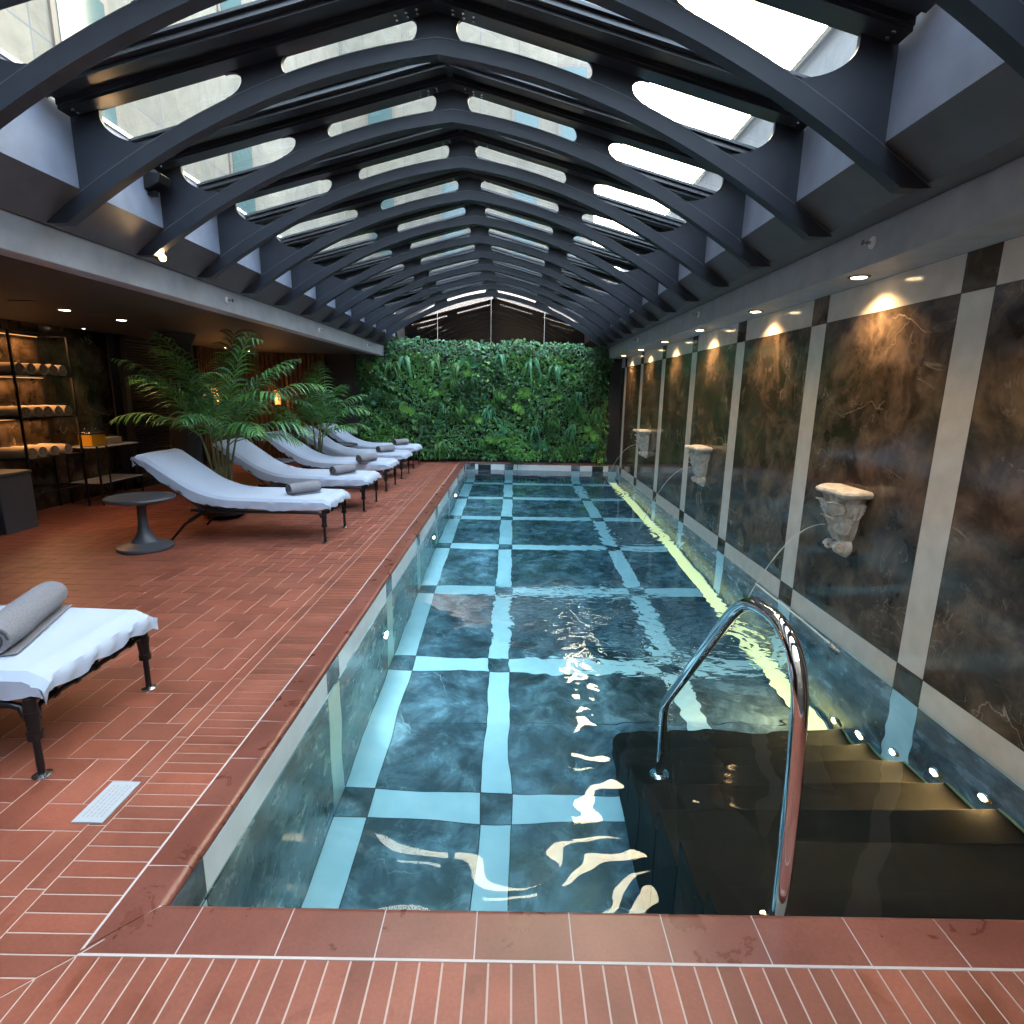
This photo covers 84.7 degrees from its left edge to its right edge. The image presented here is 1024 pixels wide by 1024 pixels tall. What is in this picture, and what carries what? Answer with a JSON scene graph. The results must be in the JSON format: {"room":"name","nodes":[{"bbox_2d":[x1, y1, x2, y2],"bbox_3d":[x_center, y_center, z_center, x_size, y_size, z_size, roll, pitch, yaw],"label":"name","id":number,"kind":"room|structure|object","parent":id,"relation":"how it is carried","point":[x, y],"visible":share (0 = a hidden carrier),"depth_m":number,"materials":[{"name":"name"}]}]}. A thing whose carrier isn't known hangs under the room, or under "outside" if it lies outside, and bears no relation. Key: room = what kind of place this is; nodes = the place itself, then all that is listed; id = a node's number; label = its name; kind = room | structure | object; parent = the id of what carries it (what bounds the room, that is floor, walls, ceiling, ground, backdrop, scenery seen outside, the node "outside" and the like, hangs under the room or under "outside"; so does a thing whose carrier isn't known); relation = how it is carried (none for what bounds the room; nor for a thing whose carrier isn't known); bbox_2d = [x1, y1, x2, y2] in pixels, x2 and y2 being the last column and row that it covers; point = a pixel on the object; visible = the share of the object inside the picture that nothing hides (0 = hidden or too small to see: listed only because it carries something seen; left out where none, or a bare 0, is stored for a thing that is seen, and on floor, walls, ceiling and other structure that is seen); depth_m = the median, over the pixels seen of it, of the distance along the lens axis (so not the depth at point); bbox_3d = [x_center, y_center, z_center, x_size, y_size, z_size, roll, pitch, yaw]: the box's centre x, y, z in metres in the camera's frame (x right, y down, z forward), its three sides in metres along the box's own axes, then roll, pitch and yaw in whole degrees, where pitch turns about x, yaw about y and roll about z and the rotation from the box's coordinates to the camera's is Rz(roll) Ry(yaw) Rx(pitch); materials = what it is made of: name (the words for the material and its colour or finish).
{"room":"indoor swimming pool","nodes":[
{"label":"indoor swimming pool","id":0,"kind":"room"},
{"bbox_2d":[0,318,123,510],"bbox_3d":[-6.192,-0.898,5.857,0.200,2.900,14.800,1,12,0],"label":"wall","id":1,"kind":"structure","parent":0,"point":[87,349],"depth_m":7.60,"materials":[{"name":"stone"}]},
{"bbox_2d":[104,333,204,490],"bbox_3d":[-5.987,-1.722,9.617,0.030,2.349,2.300,1,12,0],"label":"wall","id":2,"kind":"structure","parent":0,"point":[109,337],"depth_m":8.75,"materials":[{"name":"black"}]},
{"bbox_2d":[114,334,203,488],"bbox_3d":[-5.957,-1.721,9.617,0.110,2.349,1.960,1,12,0],"label":"door","id":3,"kind":"structure","parent":2,"relation":"in","point":[119,338],"depth_m":8.98,"materials":[{"name":"black"}]},
{"bbox_2d":[0,255,375,355],"bbox_3d":[-4.605,-2.137,5.538,3.130,0.209,14.700,1,12,0],"label":"ceiling","id":4,"kind":"structure","parent":0,"point":[52,289],"depth_m":6.04,"materials":[{"name":"paint"}]},
{"bbox_2d":[0,48,394,345],"bbox_3d":[-3.079,-2.555,5.394,0.927,0.709,14.600,1,12,0],"label":"wall","id":5,"kind":"structure","parent":0,"point":[38,168],"depth_m":3.78,"materials":[{"name":"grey paint"}]},
{"bbox_2d":[143,172,169,196],"bbox_3d":[-2.563,-2.361,4.064,0.128,0.144,0.120,1,12,0],"label":"floodlight","id":6,"kind":"object","parent":5,"relation":"attached to","point":[154,183],"visible":0.92,"depth_m":4.02,"materials":[{"name":"black metal"}]},
{"bbox_2d":[0,209,383,355],"bbox_3d":[-2.970,-2.099,5.490,0.160,0.216,14.600,1,12,0],"label":"ceiling beam","id":7,"kind":"structure","parent":5,"relation":"attached to","point":[21,238],"depth_m":4.37,"materials":[{"name":"grey paint"}]},
{"bbox_2d":[46,0,831,239],"bbox_3d":[-0.443,-2.325,3.207,4.860,1.255,0.410,1,12,0],"label":"rib","id":8,"kind":"object","parent":5,"relation":"attached to","point":[252,41],"visible":0.98,"depth_m":3.25,"materials":[{"name":"blue paint"}]},
{"bbox_2d":[128,61,770,268],"bbox_3d":[-0.441,-2.500,4.029,4.860,1.255,0.410,1,12,0],"label":"rib","id":9,"kind":"object","parent":5,"relation":"attached to","point":[307,118],"visible":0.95,"depth_m":4.08,"materials":[{"name":"blue paint"}]},
{"bbox_2d":[197,127,729,287],"bbox_3d":[-0.439,-2.675,4.850,4.860,1.255,0.410,1,12,0],"label":"rib","id":10,"kind":"object","parent":5,"relation":"attached to","point":[239,237],"visible":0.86,"depth_m":4.92,"materials":[{"name":"blue paint"}]},
{"bbox_2d":[0,0,935,193],"bbox_3d":[-0.445,-2.150,2.385,4.860,1.255,0.410,1,12,0],"label":"rib","id":11,"kind":"object","parent":5,"relation":"attached to","point":[849,105],"visible":1,"depth_m":2.55,"materials":[{"name":"blue paint"}]},
{"bbox_2d":[241,156,698,302],"bbox_3d":[-0.437,-2.850,5.672,4.860,1.255,0.410,1,12,0],"label":"rib","id":12,"kind":"object","parent":5,"relation":"attached to","point":[277,258],"visible":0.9,"depth_m":5.75,"materials":[{"name":"blue paint"}]},
{"bbox_2d":[274,187,676,312],"bbox_3d":[-0.435,-3.025,6.493,4.860,1.255,0.410,1,12,0],"label":"rib","id":13,"kind":"object","parent":5,"relation":"attached to","point":[306,275],"visible":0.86,"depth_m":6.58,"materials":[{"name":"blue paint"}]},
{"bbox_2d":[300,211,658,321],"bbox_3d":[-0.433,-3.200,7.315,4.860,1.255,0.410,1,12,0],"label":"rib","id":14,"kind":"object","parent":5,"relation":"attached to","point":[329,289],"visible":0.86,"depth_m":7.40,"materials":[{"name":"blue paint"}]},
{"bbox_2d":[321,231,644,328],"bbox_3d":[-0.431,-3.375,8.136,4.860,1.255,0.410,1,12,0],"label":"rib","id":15,"kind":"object","parent":5,"relation":"attached to","point":[352,297],"visible":0.57,"depth_m":8.22,"materials":[{"name":"blue paint"}]},
{"bbox_2d":[338,246,632,333],"bbox_3d":[-0.428,-3.550,8.958,4.860,1.255,0.410,1,12,0],"label":"rib","id":16,"kind":"object","parent":5,"relation":"attached to","point":[367,306],"visible":0.66,"depth_m":9.05,"materials":[{"name":"blue paint"}]},
{"bbox_2d":[352,259,623,338],"bbox_3d":[-0.426,-3.726,9.779,4.860,1.255,0.410,1,12,0],"label":"rib","id":17,"kind":"object","parent":5,"relation":"attached to","point":[380,313],"visible":0.48,"depth_m":9.87,"materials":[{"name":"blue paint"}]},
{"bbox_2d":[365,271,614,342],"bbox_3d":[-0.424,-3.901,10.601,4.860,1.255,0.410,1,12,0],"label":"rib","id":18,"kind":"object","parent":5,"relation":"attached to","point":[392,318],"visible":0.5,"depth_m":10.70,"materials":[{"name":"blue paint"}]},
{"bbox_2d":[375,281,607,345],"bbox_3d":[-0.422,-4.076,11.422,4.860,1.255,0.410,1,12,0],"label":"rib","id":19,"kind":"object","parent":5,"relation":"attached to","point":[400,324],"visible":0.42,"depth_m":11.52,"materials":[{"name":"blue paint"}]},
{"bbox_2d":[932,0,1023,78],"bbox_3d":[-0.447,-1.975,1.564,4.860,1.255,0.410,1,12,0],"label":"rib","id":20,"kind":"object","parent":5,"relation":"attached to","point":[999,24],"visible":1,"depth_m":1.80,"materials":[{"name":"blue paint"}]},
{"bbox_2d":[194,346,247,468],"bbox_3d":[-5.977,-2.165,11.695,0.120,2.349,1.950,1,12,0],"label":"left wall slats","id":21,"kind":"structure","parent":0,"point":[205,354],"depth_m":11.10,"materials":[{"name":"brown wood"}]},
{"bbox_2d":[241,352,327,458],"bbox_3d":[-5.095,-2.318,12.489,1.960,2.349,0.130,1,12,0],"label":"far wall slats","id":22,"kind":"structure","parent":0,"point":[268,360],"depth_m":12.33,"materials":[{"name":"brown wood"}]},
{"bbox_2d":[347,271,618,463],"bbox_3d":[-1.760,-3.154,12.972,8.800,4.500,0.120,1,12,0],"label":"wall","id":23,"kind":"structure","parent":0,"point":[407,308],"depth_m":13.31,"materials":[{"name":"black"}]},
{"bbox_2d":[384,290,598,349],"bbox_3d":[-0.420,-4.281,12.613,5.000,1.400,0.026,1,12,0],"label":"wall","id":24,"kind":"structure","parent":23,"relation":"attached to","point":[489,319],"depth_m":12.63,"materials":[{"name":"brown wood"}]},
{"bbox_2d":[0,460,1023,1023],"bbox_3d":[-1.905,0.449,6.133,8.620,0.300,14.800,1,12,0],"label":"floor","id":25,"kind":"structure","parent":0,"point":[240,603],"depth_m":2.13,"materials":[{"name":"tile"}]},
{"bbox_2d":[0,469,38,534],"bbox_3d":[-5.626,-0.117,6.185,0.420,0.655,0.440,1,12,0],"label":"cabinet","id":26,"kind":"object","parent":25,"relation":"on","point":[18,512],"visible":1,"depth_m":6.16,"materials":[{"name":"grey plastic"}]},
{"bbox_2d":[0,328,90,519],"bbox_3d":[-5.870,-1.072,6.939,0.402,2.200,0.872,1,12,0],"label":"shelf rack","id":27,"kind":"object","parent":25,"relation":"on","point":[7,330],"visible":0.82,"depth_m":7.08,"materials":[{"name":"black metal"}]},
{"bbox_2d":[0,362,24,374],"bbox_3d":[-5.871,-1.663,6.493,0.371,0.135,0.153,1,12,-1],"label":"towel","id":28,"kind":"object","parent":27,"relation":"on","point":[5,367],"visible":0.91,"depth_m":6.45,"materials":[{"name":"beige fabric"}]},
{"bbox_2d":[0,406,31,417],"bbox_3d":[-5.875,-1.171,6.587,0.371,0.135,0.153,1,12,0],"label":"towel","id":29,"kind":"object","parent":27,"relation":"on","point":[5,411],"visible":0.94,"depth_m":6.54,"materials":[{"name":"beige fabric"}]},
{"bbox_2d":[0,447,36,458],"bbox_3d":[-5.877,-0.700,6.678,0.371,0.135,0.153,1,12,0],"label":"towel","id":30,"kind":"object","parent":27,"relation":"on","point":[5,452],"visible":0.97,"depth_m":6.62,"materials":[{"name":"beige fabric"}]},
{"bbox_2d":[18,363,36,374],"bbox_3d":[-5.870,-1.696,6.649,0.371,0.135,0.153,1,12,-2],"label":"towel","id":31,"kind":"object","parent":27,"relation":"on","point":[30,369],"visible":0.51,"depth_m":6.63,"materials":[{"name":"beige fabric"}]},
{"bbox_2d":[11,446,47,456],"bbox_3d":[-5.892,-0.736,6.844,0.371,0.135,0.153,1,12,-1],"label":"towel","id":32,"kind":"object","parent":27,"relation":"on","point":[41,451],"visible":0.44,"depth_m":6.82,"materials":[{"name":"beige fabric"}]},
{"bbox_2d":[22,406,42,416],"bbox_3d":[-5.858,-1.204,6.744,0.371,0.135,0.153,1,12,1],"label":"towel","id":33,"kind":"object","parent":27,"relation":"on","point":[36,411],"visible":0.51,"depth_m":6.71,"materials":[{"name":"beige fabric"}]},
{"bbox_2d":[33,364,47,374],"bbox_3d":[-5.851,-1.729,6.806,0.371,0.135,0.153,1,12,0],"label":"towel","id":34,"kind":"object","parent":27,"relation":"on","point":[41,369],"visible":0.38,"depth_m":6.77,"materials":[{"name":"beige fabric"}]},
{"bbox_2d":[27,445,58,455],"bbox_3d":[-5.886,-0.773,7.020,0.371,0.135,0.153,1,12,1],"label":"towel","id":35,"kind":"object","parent":27,"relation":"on","point":[51,449],"visible":0.44,"depth_m":6.98,"materials":[{"name":"beige fabric"}]},
{"bbox_2d":[29,405,62,415],"bbox_3d":[-5.873,-1.272,7.062,0.371,0.135,0.153,1,12,0],"label":"towel","id":36,"kind":"object","parent":27,"relation":"on","point":[57,410],"visible":0.45,"depth_m":7.04,"materials":[{"name":"beige fabric"}]},
{"bbox_2d":[37,443,72,453],"bbox_3d":[-5.869,-0.812,7.206,0.371,0.135,0.153,1,12,-1],"label":"towel","id":37,"kind":"object","parent":27,"relation":"on","point":[64,448],"visible":0.48,"depth_m":7.17,"materials":[{"name":"beige fabric"}]},
{"bbox_2d":[0,605,157,780],"bbox_3d":[-2.896,0.569,2.598,2.046,0.911,0.776,1,12,0],"label":"sun lounger","id":38,"kind":"object","parent":25,"relation":"on","point":[70,648],"visible":0.84,"depth_m":2.48,"materials":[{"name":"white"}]},
{"bbox_2d":[0,581,71,655],"bbox_3d":[-2.280,0.481,2.624,0.166,0.146,0.611,-3,13,-19],"label":"rolled towel","id":39,"kind":"object","parent":38,"relation":"on","point":[22,620],"visible":1,"depth_m":2.58,"materials":[{"name":"grey fabric"}]},
{"bbox_2d":[0,605,157,704],"bbox_3d":[-2.894,0.406,2.563,2.046,0.577,0.751,1,12,0],"label":"towel","id":40,"kind":"object","parent":38,"relation":"hanging from","point":[71,647],"depth_m":2.51,"materials":[{"name":"white fabric"}]},
{"bbox_2d":[95,445,112,505],"bbox_3d":[-5.521,-0.499,7.627,0.022,0.800,0.202,1,12,0],"label":"table legs","id":41,"kind":"object","parent":25,"relation":"on","point":[96,447],"visible":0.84,"depth_m":7.59,"materials":[{"name":"black metal"}]},
{"bbox_2d":[65,442,143,502],"bbox_3d":[-5.820,-0.585,8.070,0.443,0.777,0.862,1,12,0],"label":"console table","id":42,"kind":"object","parent":25,"relation":"on","point":[115,478],"visible":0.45,"depth_m":8.00,"materials":[{"name":"black metal"}]},
{"bbox_2d":[76,431,105,446],"bbox_3d":[-5.792,-1.010,7.754,0.210,0.185,0.290,1,12,0],"label":"box","id":43,"kind":"object","parent":42,"relation":"on","point":[90,438],"visible":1,"depth_m":7.67,"materials":[{"name":"orange cardboard"}]},
{"bbox_2d":[72,442,137,447],"bbox_3d":[-5.813,-0.957,7.990,0.442,0.015,0.860,1,12,0],"label":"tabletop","id":44,"kind":"object","parent":42,"relation":"attached to","point":[126,443],"depth_m":7.96,"materials":[{"name":"stone"}]},
{"bbox_2d":[71,474,141,483],"bbox_3d":[-5.821,-0.481,8.092,0.442,0.015,0.860,1,12,0],"label":"shelf","id":45,"kind":"object","parent":42,"relation":"attached to","point":[115,478],"depth_m":8.05,"materials":[{"name":"wood"}]},
{"bbox_2d":[97,432,124,443],"bbox_3d":[-5.792,-1.064,8.090,0.200,0.150,0.320,1,12,0],"label":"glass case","id":46,"kind":"object","parent":42,"relation":"on","point":[110,439],"visible":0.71,"depth_m":8.08,"materials":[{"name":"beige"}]},
{"bbox_2d":[71,781,140,823],"bbox_3d":[-1.585,1.135,2.204,0.116,0.006,0.224,1,12,0],"label":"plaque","id":47,"kind":"object","parent":25,"relation":"on","point":[114,794],"visible":1,"depth_m":2.19,"materials":[{"name":"grey"}]},
{"bbox_2d":[82,785,130,816],"bbox_3d":[-1.585,1.131,2.206,0.074,0.001,0.176,1,12,0],"label":"print","id":48,"kind":"object","parent":47,"relation":"on","point":[107,801],"depth_m":2.20,"materials":[{"name":"grey"}]},
{"bbox_2d":[102,491,175,554],"bbox_3d":[-3.679,0.105,5.604,0.608,0.529,0.608,1,12,0],"label":"side table","id":49,"kind":"object","parent":25,"relation":"on","point":[145,541],"visible":1,"depth_m":5.55,"materials":[{"name":"grey metal"}]},
{"bbox_2d":[155,332,203,493],"bbox_3d":[-4.935,-1.453,8.445,0.540,2.348,0.540,1,12,0],"label":"column","id":50,"kind":"structure","parent":25,"relation":"on","point":[182,440],"depth_m":8.25,"materials":[{"name":"black"}]},
{"bbox_2d":[110,329,326,518],"bbox_3d":[-3.556,-1.082,6.893,2.361,2.319,1.971,1,12,0],"label":"areca palm","id":51,"kind":"object","parent":25,"relation":"on","point":[201,416],"visible":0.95,"depth_m":6.63,"materials":[{"name":"green plant"}]},
{"bbox_2d":[196,503,248,518],"bbox_3d":[-3.628,-0.075,7.079,0.612,0.270,0.612,1,12,0],"label":"pot","id":52,"kind":"object","parent":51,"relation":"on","point":[208,514],"depth_m":6.86,"materials":[{"name":"black"}]},
{"bbox_2d":[130,448,350,543],"bbox_3d":[-2.917,-0.203,6.221,2.046,0.911,0.776,1,12,0],"label":"sun lounger","id":53,"kind":"object","parent":25,"relation":"on","point":[174,468],"visible":0.94,"depth_m":5.91,"materials":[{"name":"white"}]},
{"bbox_2d":[130,448,350,510],"bbox_3d":[-2.914,-0.367,6.186,2.046,0.577,0.751,1,12,0],"label":"towel","id":54,"kind":"object","parent":53,"relation":"hanging from","point":[174,468],"depth_m":5.92,"materials":[{"name":"white fabric"}]},
{"bbox_2d":[285,480,321,495],"bbox_3d":[-2.292,-0.268,6.184,0.144,0.127,0.371,10,15,37],"label":"rolled towel","id":55,"kind":"object","parent":53,"relation":"on","point":[308,487],"visible":1,"depth_m":6.13,"materials":[{"name":"grey fabric"}]},
{"bbox_2d":[213,438,380,511],"bbox_3d":[-2.913,-0.533,7.766,2.046,0.911,0.776,1,12,0],"label":"sun lounger","id":56,"kind":"object","parent":25,"relation":"on","point":[251,458],"visible":0.86,"depth_m":7.45,"materials":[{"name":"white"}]},
{"bbox_2d":[213,438,380,486],"bbox_3d":[-2.910,-0.696,7.732,2.046,0.577,0.751,1,12,0],"label":"towel","id":57,"kind":"object","parent":56,"relation":"hanging from","point":[251,458],"depth_m":7.44,"materials":[{"name":"white fabric"}]},
{"bbox_2d":[329,464,356,475],"bbox_3d":[-2.298,-0.581,7.652,0.144,0.127,0.371,8,14,31],"label":"rolled towel","id":58,"kind":"object","parent":56,"relation":"on","point":[337,470],"visible":1,"depth_m":7.58,"materials":[{"name":"grey fabric"}]},
{"bbox_2d":[255,361,373,468],"bbox_3d":[-3.414,-1.610,9.894,1.934,2.106,1.894,1,12,0],"label":"areca palm","id":59,"kind":"object","parent":25,"relation":"on","point":[318,408],"visible":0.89,"depth_m":9.79,"materials":[{"name":"green plant"}]},
{"bbox_2d":[261,430,399,491],"bbox_3d":[-2.959,-0.861,9.302,2.046,0.911,0.776,1,12,0],"label":"sun lounger","id":60,"kind":"object","parent":25,"relation":"on","point":[304,455],"visible":0.79,"depth_m":8.97,"materials":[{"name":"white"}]},
{"bbox_2d":[261,430,399,469],"bbox_3d":[-2.957,-1.024,9.267,2.046,0.577,0.751,1,12,0],"label":"towel","id":61,"kind":"object","parent":60,"relation":"hanging from","point":[304,455],"depth_m":8.97,"materials":[{"name":"white fabric"}]},
{"bbox_2d":[356,453,377,462],"bbox_3d":[-2.324,-0.869,9.001,0.144,0.127,0.371,8,14,29],"label":"rolled towel","id":62,"kind":"object","parent":60,"relation":"on","point":[362,458],"visible":1,"depth_m":8.93,"materials":[{"name":"grey fabric"}]},
{"bbox_2d":[324,354,360,442],"bbox_3d":[-3.849,-2.359,12.789,0.750,2.349,0.580,1,12,0],"label":"wall pier","id":63,"kind":"object","parent":25,"relation":"on","point":[343,366],"visible":0.36,"depth_m":12.39,"materials":[{"name":"black"}]},
{"bbox_2d":[293,426,412,478],"bbox_3d":[-2.966,-1.140,10.612,2.046,0.911,0.776,1,12,0],"label":"sun lounger","id":64,"kind":"object","parent":25,"relation":"on","point":[331,448],"visible":0.69,"depth_m":10.31,"materials":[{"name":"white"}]},
{"bbox_2d":[293,426,412,460],"bbox_3d":[-2.963,-1.304,10.578,2.046,0.577,0.751,1,12,0],"label":"towel","id":65,"kind":"object","parent":64,"relation":"hanging from","point":[331,448],"depth_m":10.29,"materials":[{"name":"white fabric"}]},
{"bbox_2d":[376,445,394,452],"bbox_3d":[-2.350,-1.178,10.449,0.144,0.127,0.371,9,15,34],"label":"rolled towel","id":66,"kind":"object","parent":64,"relation":"on","point":[385,448],"visible":1,"depth_m":10.38,"materials":[{"name":"grey fabric"}]},
{"bbox_2d":[317,423,421,468],"bbox_3d":[-2.993,-1.435,11.991,2.046,0.911,0.776,1,12,0],"label":"sun lounger","id":67,"kind":"object","parent":25,"relation":"on","point":[344,436],"visible":0.7,"depth_m":11.69,"materials":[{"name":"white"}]},
{"bbox_2d":[317,423,421,451],"bbox_3d":[-2.990,-1.598,11.957,2.046,0.577,0.751,1,12,0],"label":"towel","id":68,"kind":"object","parent":67,"relation":"hanging from","point":[344,436],"depth_m":11.67,"materials":[{"name":"white fabric"}]},
{"bbox_2d":[170,464,615,905],"bbox_3d":[0.602,0.955,7.550,3.975,1.766,11.926,1,12,0],"label":"wall","id":69,"kind":"structure","parent":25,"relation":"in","point":[202,877],"depth_m":2.72,"materials":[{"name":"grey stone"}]},
{"bbox_2d":[199,469,1023,919],"bbox_3d":[0.652,0.922,7.569,3.477,1.427,11.478,1,12,0],"label":"pool water","id":70,"kind":"object","parent":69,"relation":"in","point":[498,736],"visible":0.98,"depth_m":2.77,"materials":[{"name":"liquid"}]},
{"bbox_2d":[755,583,839,651],"bbox_3d":[2.317,0.826,4.669,0.055,0.034,1.440,1,12,0],"label":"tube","id":71,"kind":"object","parent":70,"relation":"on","point":[831,645],"visible":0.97,"depth_m":4.44,"materials":[{"name":"metal"}]},
{"bbox_3d":[1.542,1.913,3.040,1.668,1.399,2.203,1,12,0],"label":"stairs","id":72,"kind":"structure","parent":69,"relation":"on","visible":0},
{"bbox_2d":[660,597,808,915],"bbox_3d":[0.877,1.149,2.539,0.110,1.864,1.492,1,12,0],"label":"handrail","id":73,"kind":"object","parent":72,"relation":"on","point":[799,685],"visible":0.81,"depth_m":1.78,"materials":[{"name":"silver metal"}]},
{"bbox_2d":[356,336,613,468],"bbox_3d":[-0.649,-2.413,12.703,5.826,2.988,0.669,1,12,0],"label":"wall","id":74,"kind":"structure","parent":25,"relation":"on","point":[475,400],"depth_m":12.68,"materials":[{"name":"green plant"}]},
{"bbox_2d":[365,356,382,370],"bbox_3d":[-3.046,-3.289,12.424,0.422,0.339,0.157,-3,13,-16],"label":"monstera plant","id":75,"kind":"object","parent":74,"relation":"on","point":[369,366],"depth_m":12.46,"materials":[{"name":"green plant"}]},
{"bbox_2d":[398,401,414,414],"bbox_3d":[-2.374,-2.348,12.687,0.379,0.303,0.113,0,12,-5],"label":"monstera plant","id":76,"kind":"object","parent":74,"relation":"on","point":[403,407],"depth_m":12.69,"materials":[{"name":"green plant"}]},
{"bbox_2d":[459,355,476,368],"bbox_3d":[-0.962,-3.315,12.457,0.411,0.303,0.152,8,14,29],"label":"monstera plant","id":77,"kind":"object","parent":74,"relation":"on","point":[471,360],"depth_m":12.45,"materials":[{"name":"green plant"}]},
{"bbox_2d":[470,413,481,423],"bbox_3d":[-0.823,-2.118,12.729,0.296,0.253,0.067,2,12,6],"label":"monstera plant","id":78,"kind":"object","parent":74,"relation":"on","point":[478,420],"depth_m":12.75,"materials":[{"name":"green plant"}]},
{"bbox_2d":[485,435,498,443],"bbox_3d":[-0.453,-1.647,12.779,0.334,0.202,0.101,1,12,0],"label":"monstera plant","id":79,"kind":"object","parent":74,"relation":"on","point":[495,439],"depth_m":12.78,"materials":[{"name":"green plant"}]},
{"bbox_2d":[494,425,508,436],"bbox_3d":[-0.240,-1.825,12.707,0.326,0.290,0.111,1,12,0],"label":"monstera plant","id":80,"kind":"object","parent":74,"relation":"on","point":[502,431],"depth_m":12.73,"materials":[{"name":"green plant"}]},
{"bbox_2d":[512,402,524,414],"bbox_3d":[0.140,-2.316,12.619,0.304,0.287,0.091,1,12,0],"label":"monstera plant","id":81,"kind":"object","parent":74,"relation":"on","point":[518,407],"depth_m":12.63,"materials":[{"name":"green plant"}]},
{"bbox_2d":[517,388,530,399],"bbox_3d":[0.265,-2.634,12.524,0.322,0.263,0.091,2,12,5],"label":"monstera plant","id":82,"kind":"object","parent":74,"relation":"on","point":[524,394],"depth_m":12.54,"materials":[{"name":"green plant"}]},
{"bbox_2d":[520,365,533,375],"bbox_3d":[0.331,-3.170,12.533,0.313,0.270,0.122,6,13,21],"label":"monstera plant","id":83,"kind":"object","parent":74,"relation":"on","point":[524,370],"depth_m":12.53,"materials":[{"name":"green plant"}]},
{"bbox_2d":[531,439,546,448],"bbox_3d":[0.608,-1.554,12.864,0.375,0.220,0.114,1,12,0],"label":"monstera plant","id":84,"kind":"object","parent":74,"relation":"on","point":[534,445],"depth_m":12.86,"materials":[{"name":"green plant"}]},
{"bbox_2d":[582,425,598,440],"bbox_3d":[1.776,-1.777,12.702,0.388,0.356,0.124,1,12,0],"label":"monstera plant","id":85,"kind":"object","parent":74,"relation":"on","point":[594,436],"depth_m":12.73,"materials":[{"name":"green plant"}]},
{"bbox_2d":[76,464,1023,971],"bbox_3d":[0.583,0.104,7.304,3.634,0.032,11.634,1,12,0],"label":"trim","id":86,"kind":"structure","parent":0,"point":[175,955],"depth_m":1.62,"materials":[{"name":"grey tile"}]},
{"bbox_2d":[77,461,1023,968],"bbox_3d":[0.580,0.091,7.387,3.640,0.044,11.786,1,12,0],"label":"pool coping","id":87,"kind":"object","parent":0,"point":[131,928],"depth_m":1.71,"materials":[{"name":"tile"}]},
{"bbox_2d":[603,359,621,464],"bbox_3d":[2.311,-2.290,12.921,0.252,2.366,0.320,1,12,0],"label":"wall","id":88,"kind":"structure","parent":0,"point":[613,408],"depth_m":12.76,"materials":[{"name":"black stone"}]},
{"bbox_2d":[591,4,1023,347],"bbox_3d":[2.194,-2.479,5.396,0.927,0.674,14.600,1,12,0],"label":"wall","id":89,"kind":"structure","parent":0,"point":[956,115],"depth_m":2.53,"materials":[{"name":"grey paint"}]},
{"bbox_2d":[607,156,1023,358],"bbox_3d":[2.337,-2.036,5.490,0.415,0.226,14.600,1,12,0],"label":"ceiling beam","id":90,"kind":"structure","parent":89,"relation":"attached to","point":[985,210],"depth_m":3.30,"materials":[{"name":"grey paint"}]},
{"bbox_2d":[616,235,1023,785],"bbox_3d":[2.535,-0.080,6.009,0.250,4.300,14.800,1,12,0],"label":"wall","id":91,"kind":"structure","parent":0,"point":[906,389],"depth_m":3.64,"materials":[{"name":"brown stone"}]},
{"bbox_2d":[633,429,650,457],"bbox_3d":[2.284,-1.225,10.060,0.276,0.522,0.437,1,12,0],"label":"fountain","id":92,"kind":"object","parent":91,"relation":"attached to","point":[643,435],"visible":1,"depth_m":9.96,"materials":[{"name":"stone"}]},
{"bbox_2d":[685,445,712,486],"bbox_3d":[2.276,-0.579,7.028,0.276,0.522,0.437,1,12,0],"label":"fountain","id":93,"kind":"object","parent":91,"relation":"attached to","point":[699,455],"visible":1,"depth_m":6.93,"materials":[{"name":"stone"}]},
{"bbox_2d":[685,445,712,451],"bbox_3d":[2.280,-0.796,6.982,0.276,0.079,0.437,1,12,0],"label":"shelf","id":94,"kind":"object","parent":93,"relation":"attached to","point":[693,448],"depth_m":6.87,"materials":[{"name":"stone"}]},
{"bbox_2d":[815,483,873,557],"bbox_3d":[2.268,0.067,3.996,0.276,0.522,0.437,1,12,0],"label":"fountain","id":95,"kind":"object","parent":91,"relation":"attached to","point":[843,506],"visible":1,"depth_m":3.90,"materials":[{"name":"stone"}]},
{"bbox_2d":[730,524,825,630],"bbox_3d":[1.923,0.482,4.075,0.599,0.828,0.009,1,12,0],"label":"water jet","id":96,"kind":"object","parent":95,"relation":"attached to","point":[817,524],"visible":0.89,"depth_m":4.04,"materials":[{"name":"grey"}]},
{"bbox_2d":[815,483,873,499],"bbox_3d":[2.272,-0.150,3.950,0.276,0.079,0.437,1,12,0],"label":"shelf","id":97,"kind":"object","parent":95,"relation":"attached to","point":[831,491],"depth_m":3.86,"materials":[{"name":"stone"}]},
{"label":"outside","id":98,"kind":"structure","parent":0,"visible":0},
{"bbox_2d":[339,0,599,270],"bbox_3d":[-2.119,-11.532,17.465,9.400,13.000,1.040,1,12,0],"label":"tower block","id":99,"kind":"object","parent":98,"point":[466,32],"visible":0.09,"depth_m":16.93,"materials":[{"name":"stone"}]},
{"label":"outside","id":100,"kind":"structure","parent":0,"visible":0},
{"bbox_2d":[0,0,346,251],"bbox_3d":[-5.522,-9.334,4.467,1.040,14.000,24.600,1,12,0],"label":"office building","id":101,"kind":"structure","parent":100,"point":[28,30],"depth_m":8.59,"materials":[{"name":"stone"}]},
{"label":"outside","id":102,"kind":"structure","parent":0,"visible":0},
{"bbox_2d":[619,26,857,271],"bbox_3d":[3.511,-3.963,7.326,0.600,2.620,28.000,1,12,0],"label":"wall","id":103,"kind":"structure","parent":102,"point":[833,48],"depth_m":6.13,"materials":[{"name":"grey paint"}]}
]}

